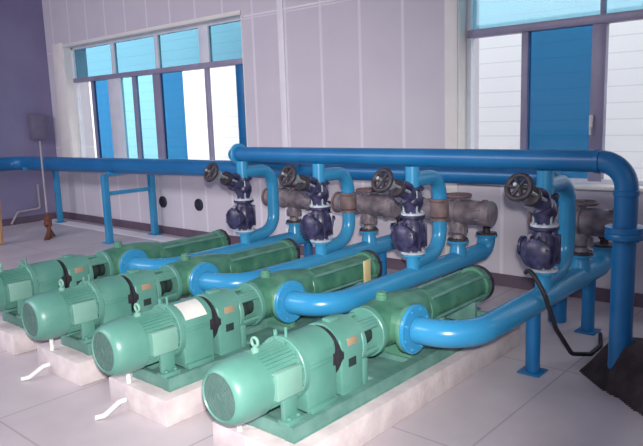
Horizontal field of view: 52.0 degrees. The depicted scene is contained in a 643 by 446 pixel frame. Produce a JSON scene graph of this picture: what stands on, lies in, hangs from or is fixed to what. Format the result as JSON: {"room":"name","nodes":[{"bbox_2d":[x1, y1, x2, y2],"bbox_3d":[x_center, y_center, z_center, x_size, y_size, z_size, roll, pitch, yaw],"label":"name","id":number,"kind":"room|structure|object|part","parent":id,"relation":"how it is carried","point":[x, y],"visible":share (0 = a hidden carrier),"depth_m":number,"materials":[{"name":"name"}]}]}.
{"room":"mechanical room","nodes":[
{"label":"mechanical room","id":0,"kind":"room"},
{"bbox_2d":[0,0,56,219],"bbox_3d":[-7.796,-1.548,7.661,0.300,4.300,9.500,6,12,41],"label":"wall","id":1,"kind":"structure","parent":0,"point":[24,72],"depth_m":10.75,"materials":[{"name":"purple paint"}]},
{"bbox_2d":[11,184,40,224],"bbox_3d":[-4.892,-0.308,10.864,0.036,0.610,0.533,6,12,41],"label":"drain pipe","id":2,"kind":"object","parent":1,"relation":"attached to","point":[38,190],"visible":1,"depth_m":10.97,"materials":[{"name":"grey metal"}]},
{"bbox_2d":[2,212,56,226],"bbox_3d":[-7.614,0.533,7.881,0.025,0.110,9.470,6,12,41],"label":"baseboard","id":3,"kind":"structure","parent":1,"relation":"attached to","point":[34,218],"depth_m":10.93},
{"bbox_2d":[27,114,46,139],"bbox_3d":[-4.699,-1.591,10.889,0.128,0.420,0.240,6,12,41],"label":"meter box","id":4,"kind":"object","parent":1,"relation":"attached to","point":[36,122],"visible":1,"depth_m":10.83,"materials":[{"name":"grey metal"}]},
{"bbox_3d":[-4.654,-1.586,10.849,0.008,0.380,0.210,6,12,41],"label":"box door","id":5,"kind":"part","parent":4,"relation":"part of","materials":[{"name":"grey metal"}]},
{"bbox_2d":[42,219,178,241],"bbox_3d":[-2.346,0.197,9.191,6.120,0.006,0.240,6,12,41],"label":"trim","id":6,"kind":"structure","parent":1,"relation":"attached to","point":[69,223],"depth_m":9.70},
{"bbox_2d":[0,218,642,445],"bbox_3d":[-2.229,1.196,3.435,14.650,0.120,10.400,6,12,41],"label":"floor","id":7,"kind":"structure","parent":0,"point":[497,405],"depth_m":3.69,"materials":[{"name":"tile"}]},
{"bbox_2d":[0,204,3,243],"bbox_3d":[-4.404,-0.220,8.947,0.135,1.023,0.093,4,11,31],"label":"wooden plank","id":8,"kind":"object","parent":7,"relation":"on","point":[1,228],"visible":1,"depth_m":8.95,"materials":[{"name":"beige wood"}]},
{"bbox_2d":[21,339,54,380],"bbox_3d":[-1.827,0.836,4.221,0.050,0.309,0.230,6,12,41],"label":"conduit pipe","id":9,"kind":"object","parent":7,"relation":"on","point":[51,341],"visible":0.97,"depth_m":4.23,"materials":[{"name":"white plastic"}]},
{"bbox_2d":[22,167,66,222],"bbox_3d":[-4.471,-0.466,10.625,0.180,0.990,0.590,6,12,41],"label":"stand","id":10,"kind":"object","parent":7,"relation":"on","point":[56,179],"visible":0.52,"depth_m":10.77,"materials":[{"name":"blue paint"}]},
{"bbox_3d":[-4.323,-0.498,10.791,0.180,0.990,0.140,6,12,41],"label":"post","id":11,"kind":"part","parent":10,"relation":"part of","materials":[{"name":"blue metal"}]},
{"bbox_2d":[39,141,54,240],"bbox_3d":[-3.986,-0.493,9.534,0.144,1.368,0.879,-5,10,-18],"label":"broom","id":12,"kind":"object","parent":7,"relation":"on","point":[47,219],"visible":1,"depth_m":9.47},
{"bbox_3d":[-4.061,-0.601,9.633,0.028,1.182,0.616,-6,10,-22],"label":"handle","id":13,"kind":"part","parent":12,"relation":"part of","materials":[{"name":"grey metal"}]},
{"bbox_2d":[37,339,110,385],"bbox_3d":[-0.954,0.753,5.051,0.550,0.150,2.245,6,12,41],"label":"concrete plinth","id":14,"kind":"object","parent":7,"relation":"on","point":[79,368],"visible":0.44,"depth_m":4.16,"materials":[{"name":"white concrete"}]},
{"bbox_2d":[0,295,188,354],"bbox_3d":[-1.631,0.679,5.640,0.550,0.150,2.245,6,12,41],"label":"concrete plinth","id":15,"kind":"object","parent":7,"relation":"on","point":[14,339],"visible":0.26,"depth_m":4.71,"materials":[{"name":"white concrete"}]},
{"bbox_2d":[95,373,130,419],"bbox_3d":[-1.158,0.909,3.639,0.050,0.309,0.230,6,12,41],"label":"conduit pipe","id":16,"kind":"object","parent":7,"relation":"on","point":[117,403],"visible":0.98,"depth_m":3.64,"materials":[{"name":"white plastic"}]},
{"bbox_2d":[0,229,230,328],"bbox_3d":[-1.678,0.385,5.493,0.393,0.482,2.360,6,12,41],"label":"pump","id":17,"kind":"object","parent":7,"relation":"on","point":[18,284],"visible":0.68,"depth_m":5.08,"materials":[{"name":"green paint"}]},
{"bbox_3d":[-1.595,0.565,5.636,0.360,0.075,2.090,6,12,41],"label":"frame","id":18,"kind":"part","parent":17,"relation":"part of","materials":[{"name":"green paint"}]},
{"bbox_3d":[-2.272,0.504,4.851,0.310,0.348,0.255,6,12,41],"label":"motor","id":19,"kind":"part","parent":17,"relation":"part of","materials":[{"name":"green paint"}]},
{"bbox_3d":[-1.599,0.339,5.569,0.325,0.398,0.490,6,12,41],"label":"casing","id":20,"kind":"part","parent":17,"relation":"part of","materials":[{"name":"green paint"}]},
{"bbox_2d":[100,172,162,243],"bbox_3d":[-2.627,-0.271,9.054,0.180,0.990,0.860,6,12,41],"label":"stand","id":21,"kind":"object","parent":7,"relation":"on","point":[151,189],"visible":0.78,"depth_m":8.85,"materials":[{"name":"blue paint"}]},
{"bbox_3d":[-2.863,-0.185,8.793,0.180,0.920,0.140,6,12,41],"label":"post","id":22,"kind":"part","parent":21,"relation":"part of","materials":[{"name":"blue metal"}]},
{"bbox_3d":[-2.628,-0.700,8.999,0.070,0.055,0.680,6,12,41],"label":"bracket arm","id":23,"kind":"part","parent":21,"relation":"part of","materials":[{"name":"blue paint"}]},
{"bbox_3d":[-2.390,-0.322,9.320,0.180,0.990,0.140,6,12,41],"label":"post","id":24,"kind":"part","parent":21,"relation":"part of","materials":[{"name":"blue metal"}]},
{"bbox_2d":[0,156,566,322],"bbox_3d":[-2.839,0.100,6.310,8.904,1.158,4.212,6,12,41],"label":"pipe","id":25,"kind":"object","parent":21,"relation":"on","point":[180,167],"visible":0.55,"depth_m":7.46,"materials":[{"name":"blue metal"}]},
{"bbox_2d":[109,372,207,427],"bbox_3d":[-0.285,0.826,4.469,0.550,0.150,2.245,6,12,41],"label":"concrete plinth","id":26,"kind":"object","parent":7,"relation":"on","point":[167,409],"visible":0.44,"depth_m":3.59,"materials":[{"name":"white concrete"}]},
{"bbox_2d":[21,238,299,355],"bbox_3d":[-1.001,0.458,4.904,0.393,0.482,2.360,6,12,41],"label":"pump","id":27,"kind":"object","parent":7,"relation":"on","point":[72,314],"visible":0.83,"depth_m":4.37,"materials":[{"name":"green paint"}]},
{"bbox_2d":[22,304,37,335],"bbox_3d":[-1.785,0.595,4.046,0.208,0.208,0.015,6,12,41],"label":"fan grille","id":28,"kind":"object","parent":27,"relation":"attached to","point":[29,311],"depth_m":4.04,"materials":[{"name":"metal"}]},
{"bbox_3d":[-1.595,0.578,4.262,0.310,0.348,0.255,6,12,41],"label":"motor","id":29,"kind":"part","parent":27,"relation":"part of","materials":[{"name":"green paint"}]},
{"bbox_3d":[-0.918,0.638,5.048,0.360,0.075,2.090,6,12,41],"label":"frame","id":30,"kind":"part","parent":27,"relation":"part of","materials":[{"name":"green paint"}]},
{"bbox_3d":[-0.922,0.413,4.981,0.325,0.398,0.490,6,12,41],"label":"casing","id":31,"kind":"part","parent":27,"relation":"part of","materials":[{"name":"green paint"}]},
{"bbox_2d":[119,217,335,273],"bbox_3d":[-0.659,0.365,5.923,2.288,0.616,0.390,-10,12,-41],"label":"pipe","id":32,"kind":"object","parent":7,"relation":"on","point":[133,258],"visible":0.31,"depth_m":5.64,"materials":[{"name":"blue metal"}]},
{"bbox_2d":[226,199,255,232],"bbox_3d":[-0.715,-0.064,5.793,0.245,0.294,0.260,6,12,41],"label":"valve","id":33,"kind":"object","parent":32,"relation":"on","point":[241,217],"visible":0.97,"depth_m":5.72,"materials":[{"name":"blue paint"}]},
{"bbox_2d":[204,162,252,200],"bbox_3d":[-0.795,-0.351,5.644,0.183,0.362,0.472,6,12,41],"label":"valve","id":34,"kind":"object","parent":33,"relation":"on","point":[242,187],"visible":1,"depth_m":5.63,"materials":[{"name":"blue paint"}]},
{"bbox_2d":[236,161,278,242],"bbox_3d":[-0.562,-0.200,5.918,0.106,0.739,0.462,6,12,41],"label":"pipe","id":35,"kind":"object","parent":32,"relation":"attached to","point":[243,169],"visible":0.98,"depth_m":5.96,"materials":[{"name":"blue metal"}]},
{"bbox_2d":[261,184,310,222],"bbox_3d":[-0.281,-0.191,6.276,0.645,0.379,0.214,6,12,41],"label":"strainer","id":36,"kind":"object","parent":32,"relation":"on","point":[292,198],"visible":0.67,"depth_m":6.21,"materials":[{"name":"metal"}]},
{"bbox_3d":[-0.127,0.351,6.487,0.140,0.427,0.140,6,12,41],"label":"support leg","id":37,"kind":"part","parent":32,"relation":"part of","materials":[{"name":"blue paint"}]},
{"bbox_2d":[91,250,382,391],"bbox_3d":[-0.352,0.535,4.300,0.393,0.482,2.360,6,12,41],"label":"pump","id":38,"kind":"object","parent":7,"relation":"on","point":[170,347],"visible":0.86,"depth_m":3.79,"materials":[{"name":"green paint"}]},
{"bbox_2d":[93,332,113,370],"bbox_3d":[-1.135,0.672,3.442,0.208,0.208,0.015,6,12,41],"label":"fan grille","id":39,"kind":"object","parent":38,"relation":"attached to","point":[103,342],"depth_m":3.43,"materials":[{"name":"metal"}]},
{"bbox_3d":[-0.945,0.655,3.658,0.310,0.348,0.255,6,12,41],"label":"motor","id":40,"kind":"part","parent":38,"relation":"part of","materials":[{"name":"green paint"}]},
{"bbox_3d":[-0.269,0.715,4.443,0.360,0.075,2.090,6,12,41],"label":"frame","id":41,"kind":"part","parent":38,"relation":"part of","materials":[{"name":"green paint"}]},
{"bbox_3d":[-0.272,0.490,4.376,0.325,0.398,0.490,6,12,41],"label":"casing","id":42,"kind":"part","parent":38,"relation":"part of","materials":[{"name":"green paint"}]},
{"bbox_2d":[363,259,370,281],"bbox_3d":[0.341,0.378,4.911,0.008,0.210,0.100,4,11,33],"label":"card","id":43,"kind":"object","parent":38,"relation":"hanging from","point":[367,263],"visible":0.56,"depth_m":4.90,"materials":[{"name":"yellow paper"}]},
{"bbox_2d":[237,424,241,430],"bbox_3d":[-0.458,0.985,3.031,0.050,0.309,0.230,6,12,41],"label":"conduit pipe","id":44,"kind":"object","parent":7,"relation":"on","point":[239,427],"visible":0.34,"depth_m":3.09,"materials":[{"name":"white plastic"}]},
{"bbox_2d":[189,225,395,295],"bbox_3d":[0.011,0.437,5.341,2.287,0.616,0.381,-10,12,-41],"label":"pipe","id":45,"kind":"object","parent":7,"relation":"on","point":[205,276],"visible":0.38,"depth_m":4.99,"materials":[{"name":"blue metal"}]},
{"bbox_2d":[300,206,332,242],"bbox_3d":[-0.046,0.008,5.211,0.245,0.294,0.260,6,12,41],"label":"valve","id":46,"kind":"object","parent":45,"relation":"on","point":[316,226],"visible":0.97,"depth_m":5.14,"materials":[{"name":"blue paint"}]},
{"bbox_2d":[279,165,329,207],"bbox_3d":[-0.126,-0.279,5.061,0.183,0.362,0.472,6,12,41],"label":"valve","id":47,"kind":"object","parent":46,"relation":"on","point":[318,192],"visible":1,"depth_m":5.04,"materials":[{"name":"blue paint"}]},
{"bbox_2d":[312,163,357,253],"bbox_3d":[0.114,-0.129,5.344,0.150,0.739,0.484,6,12,41],"label":"pipe","id":48,"kind":"object","parent":45,"relation":"on","point":[348,199],"visible":0.98,"depth_m":5.39,"materials":[{"name":"blue metal"}]},
{"bbox_2d":[331,187,401,231],"bbox_3d":[0.388,-0.118,5.694,0.645,0.379,0.214,6,12,41],"label":"strainer","id":49,"kind":"object","parent":45,"relation":"on","point":[370,205],"visible":0.8,"depth_m":5.58,"materials":[{"name":"metal"}]},
{"bbox_3d":[0.542,0.423,5.904,0.140,0.427,0.140,6,12,41],"label":"support leg","id":50,"kind":"part","parent":45,"relation":"part of","materials":[{"name":"blue paint"}]},
{"bbox_2d":[391,213,403,225],"bbox_3d":[0.718,-0.064,6.046,0.170,0.170,0.167,6,12,41],"label":"valve","id":51,"kind":"object","parent":45,"relation":"on","point":[399,219],"visible":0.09,"depth_m":6.02,"materials":[{"name":"metal"}]},
{"bbox_2d":[202,265,494,443],"bbox_3d":[0.348,0.611,3.692,0.393,0.482,2.360,6,12,41],"label":"pump","id":52,"kind":"object","parent":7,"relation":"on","point":[292,386],"visible":0.88,"depth_m":3.21,"materials":[{"name":"green paint"}]},
{"bbox_2d":[204,374,234,420],"bbox_3d":[-0.436,0.748,2.833,0.208,0.208,0.015,6,12,41],"label":"fan grille","id":53,"kind":"object","parent":52,"relation":"attached to","point":[219,389],"depth_m":2.82,"materials":[{"name":"metal"}]},
{"bbox_3d":[-0.246,0.731,3.050,0.310,0.348,0.255,6,12,41],"label":"motor","id":54,"kind":"part","parent":52,"relation":"part of","materials":[{"name":"green paint"}]},
{"bbox_3d":[0.431,0.791,3.835,0.360,0.075,2.090,6,12,41],"label":"frame","id":55,"kind":"part","parent":52,"relation":"part of","materials":[{"name":"green paint"}]},
{"bbox_3d":[0.427,0.566,3.768,0.325,0.398,0.490,6,12,41],"label":"casing","id":56,"kind":"part","parent":52,"relation":"part of","materials":[{"name":"green paint"}]},
{"bbox_2d":[212,325,519,445],"bbox_3d":[0.415,0.902,3.861,0.550,0.150,2.245,6,12,41],"label":"concrete plinth","id":57,"kind":"object","parent":7,"relation":"on","point":[360,426],"visible":0.43,"depth_m":3.40,"materials":[{"name":"white concrete"}]},
{"bbox_2d":[274,234,497,322],"bbox_3d":[0.656,0.510,4.764,2.314,0.616,0.363,-10,13,-42],"label":"pipe","id":58,"kind":"object","parent":7,"relation":"on","point":[292,302],"visible":0.83,"depth_m":4.30,"materials":[{"name":"blue metal"}]},
{"bbox_2d":[391,214,426,255],"bbox_3d":[0.609,0.079,4.642,0.245,0.294,0.260,6,12,41],"label":"valve","id":59,"kind":"object","parent":58,"relation":"on","point":[408,236],"visible":0.93,"depth_m":4.56,"materials":[{"name":"blue paint"}]},
{"bbox_2d":[371,168,424,215],"bbox_3d":[0.528,-0.208,4.492,0.183,0.362,0.472,6,12,41],"label":"valve","id":60,"kind":"object","parent":59,"relation":"on","point":[404,192],"visible":0.99,"depth_m":4.46,"materials":[{"name":"blue paint"}]},
{"bbox_2d":[405,166,449,266],"bbox_3d":[0.768,-0.058,4.775,0.150,0.739,0.484,6,12,41],"label":"pipe","id":61,"kind":"object","parent":58,"relation":"on","point":[439,204],"visible":0.94,"depth_m":4.82,"materials":[{"name":"blue metal"}]},
{"bbox_2d":[421,192,497,241],"bbox_3d":[1.042,-0.047,5.125,0.645,0.379,0.214,6,12,41],"label":"strainer","id":62,"kind":"object","parent":58,"relation":"on","point":[462,213],"visible":0.74,"depth_m":4.99,"materials":[{"name":"metal"}]},
{"bbox_2d":[476,226,496,235],"bbox_3d":[1.372,0.007,5.477,0.170,0.170,0.167,6,12,41],"label":"valve","id":63,"kind":"object","parent":58,"relation":"on","point":[486,231],"visible":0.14,"depth_m":5.46,"materials":[{"name":"metal"}]},
{"bbox_2d":[399,246,611,377],"bbox_3d":[1.370,0.588,4.140,2.316,0.616,0.381,-10,12,-41],"label":"pipe","id":64,"kind":"object","parent":7,"relation":"on","point":[417,330],"visible":0.88,"depth_m":3.79,"materials":[{"name":"blue metal"}]},
{"bbox_3d":[1.292,0.706,4.019,0.140,0.427,0.140,6,12,41],"label":"support leg","id":65,"kind":"part","parent":64,"relation":"part of","materials":[{"name":"blue paint"}]},
{"bbox_2d":[517,226,560,273],"bbox_3d":[1.323,0.157,4.021,0.245,0.294,0.260,6,12,41],"label":"valve","id":66,"kind":"object","parent":64,"relation":"on","point":[540,250],"visible":0.94,"depth_m":3.94,"materials":[{"name":"blue paint"}]},
{"bbox_2d":[504,172,558,227],"bbox_3d":[1.242,-0.130,3.871,0.183,0.362,0.472,6,12,41],"label":"valve","id":67,"kind":"object","parent":66,"relation":"on","point":[543,207],"visible":1,"depth_m":3.83,"materials":[{"name":"blue paint"}]},
{"bbox_3d":[1.158,-0.186,3.771,0.022,0.116,0.228,7,13,43],"label":"valve stem","id":68,"kind":"part","parent":67,"relation":"part of","materials":[{"name":"metal"}]},
{"bbox_2d":[523,268,602,355],"bbox_3d":[1.643,0.546,4.232,0.923,0.639,0.252,-8,11,-34],"label":"hose","id":69,"kind":"object","parent":66,"relation":"hanging from","point":[528,270],"visible":1,"depth_m":3.95,"materials":[{"name":"black rubber"}]},
{"bbox_2d":[536,170,575,285],"bbox_3d":[1.475,0.022,4.145,0.106,0.739,0.462,6,12,41],"label":"pipe","id":70,"kind":"object","parent":64,"relation":"attached to","point":[561,184],"visible":0.77,"depth_m":4.21,"materials":[{"name":"blue metal"}]},
{"bbox_2d":[527,199,612,255],"bbox_3d":[1.756,0.031,4.503,0.645,0.379,0.214,6,12,41],"label":"strainer","id":71,"kind":"object","parent":64,"relation":"on","point":[590,222],"visible":0.56,"depth_m":4.40,"materials":[{"name":"metal"}]},
{"bbox_3d":[1.911,0.572,4.714,0.140,0.427,0.140,6,12,41],"label":"support leg","id":72,"kind":"part","parent":64,"relation":"part of","materials":[{"name":"blue paint"}]},
{"bbox_2d":[593,237,611,247],"bbox_3d":[2.087,0.085,4.855,0.170,0.170,0.167,6,12,41],"label":"valve","id":73,"kind":"object","parent":64,"relation":"on","point":[603,243],"visible":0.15,"depth_m":4.83,"materials":[{"name":"metal"}]},
{"bbox_2d":[579,337,642,415],"bbox_3d":[2.022,0.865,3.395,1.500,0.267,1.234,6,12,41],"label":"heap","id":74,"kind":"object","parent":7,"relation":"on","point":[624,380],"visible":0.85,"depth_m":3.71,"materials":[{"name":"soil"}]},
{"bbox_2d":[228,143,642,368],"bbox_3d":[0.713,0.067,5.080,3.503,1.384,0.939,6,12,41],"label":"pipe","id":75,"kind":"object","parent":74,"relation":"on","point":[625,232],"visible":0.95,"depth_m":3.83,"materials":[{"name":"blue metal"}]},
{"bbox_2d":[42,0,642,293],"bbox_3d":[0.859,-1.668,6.626,14.650,4.300,0.400,6,12,41],"label":"wall","id":76,"kind":"structure","parent":0,"point":[360,73],"depth_m":7.17,"materials":[{"name":"white paint"}]},
{"bbox_2d":[52,43,72,156],"bbox_3d":[-4.260,-1.919,10.854,0.320,2.010,0.020,6,12,41],"label":"trim","id":77,"kind":"structure","parent":76,"relation":"attached to","point":[57,49],"depth_m":10.82,"materials":[{"name":"beige paint"}]},
{"bbox_2d":[62,10,240,46],"bbox_3d":[-2.564,-2.681,9.199,4.270,0.035,0.015,6,12,41],"label":"trim","id":78,"kind":"structure","parent":76,"relation":"attached to","point":[237,11],"depth_m":8.88,"materials":[{"name":"beige paint"}]},
{"bbox_2d":[63,13,247,159],"bbox_3d":[-2.446,-1.737,9.400,4.340,1.900,0.270,6,12,41],"label":"window","id":79,"kind":"structure","parent":76,"relation":"in","point":[107,91],"depth_m":9.44,"materials":[{"name":"beige paint"}]},
{"bbox_3d":[-3.424,-1.616,10.401,0.445,1.262,0.006,6,12,41],"label":"pane","id":80,"kind":"part","parent":79,"relation":"part of","materials":[{"name":"blue glass"}]},
{"bbox_3d":[-2.060,-1.467,9.215,0.493,1.262,0.006,6,12,41],"label":"pane","id":81,"kind":"part","parent":79,"relation":"part of","materials":[{"name":"blue glass"}]},
{"bbox_2d":[159,196,166,207],"bbox_3d":[-2.261,-0.300,9.379,0.164,0.164,0.030,6,12,41],"label":"air vent","id":82,"kind":"object","parent":76,"relation":"in","point":[162,200],"visible":1,"depth_m":9.37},
{"bbox_2d":[194,199,202,210],"bbox_3d":[-1.653,-0.244,8.847,0.164,0.164,0.030,6,12,41],"label":"air vent","id":83,"kind":"object","parent":76,"relation":"in","point":[198,204],"visible":1,"depth_m":8.84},
{"bbox_2d":[276,0,289,232],"bbox_3d":[-0.446,-1.819,7.476,0.090,4.190,0.018,6,12,41],"label":"trim","id":84,"kind":"structure","parent":76,"relation":"attached to","point":[280,17],"depth_m":7.49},
{"bbox_2d":[243,0,336,16],"bbox_3d":[0.109,-2.330,6.889,2.730,0.020,0.010,6,12,41],"label":"trim","id":85,"kind":"structure","parent":76,"relation":"attached to","point":[325,1],"depth_m":7.25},
{"bbox_2d":[63,212,642,307],"bbox_3d":[0.788,0.429,6.806,14.050,0.110,0.025,6,12,41],"label":"baseboard","id":86,"kind":"structure","parent":76,"relation":"attached to","point":[525,283],"depth_m":6.85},
{"bbox_2d":[444,0,457,254],"bbox_3d":[1.191,-1.641,6.051,0.132,4.190,0.020,6,12,41],"label":"trim","id":87,"kind":"structure","parent":76,"relation":"attached to","point":[450,6],"depth_m":6.09,"materials":[{"name":"grey painted metal"}]},
{"bbox_2d":[458,0,642,191],"bbox_3d":[2.829,-1.164,4.812,4.030,1.900,0.270,6,12,41],"label":"window","id":88,"kind":"structure","parent":76,"relation":"in","point":[564,62],"depth_m":5.63,"materials":[{"name":"glass"},{"name":"grey aluminium"}]},
{"bbox_3d":[2.039,-1.022,5.649,0.542,1.262,0.006,6,12,41],"label":"pane","id":89,"kind":"part","parent":88,"relation":"part of","materials":[{"name":"blue glass"}]},
{"bbox_3d":[2.857,-0.241,4.959,4.030,0.030,0.260,6,12,41],"label":"sill","id":90,"kind":"part","parent":88,"relation":"part of","materials":[{"name":"beige paint"}]},
{"bbox_3d":[2.227,-0.811,5.442,0.024,0.160,0.053,6,12,41],"label":"handle","id":91,"kind":"part","parent":88,"relation":"part of","materials":[{"name":"beige paint"}]},
{"label":"outside","id":92,"kind":"structure","parent":0,"visible":0},
{"bbox_2d":[86,0,642,179],"bbox_3d":[-1.816,-3.792,12.726,32.000,7.300,0.300,6,12,41],"label":"wall","id":93,"kind":"structure","parent":92,"point":[499,56],"depth_m":9.19,"materials":[{"name":"white"}]}
]}

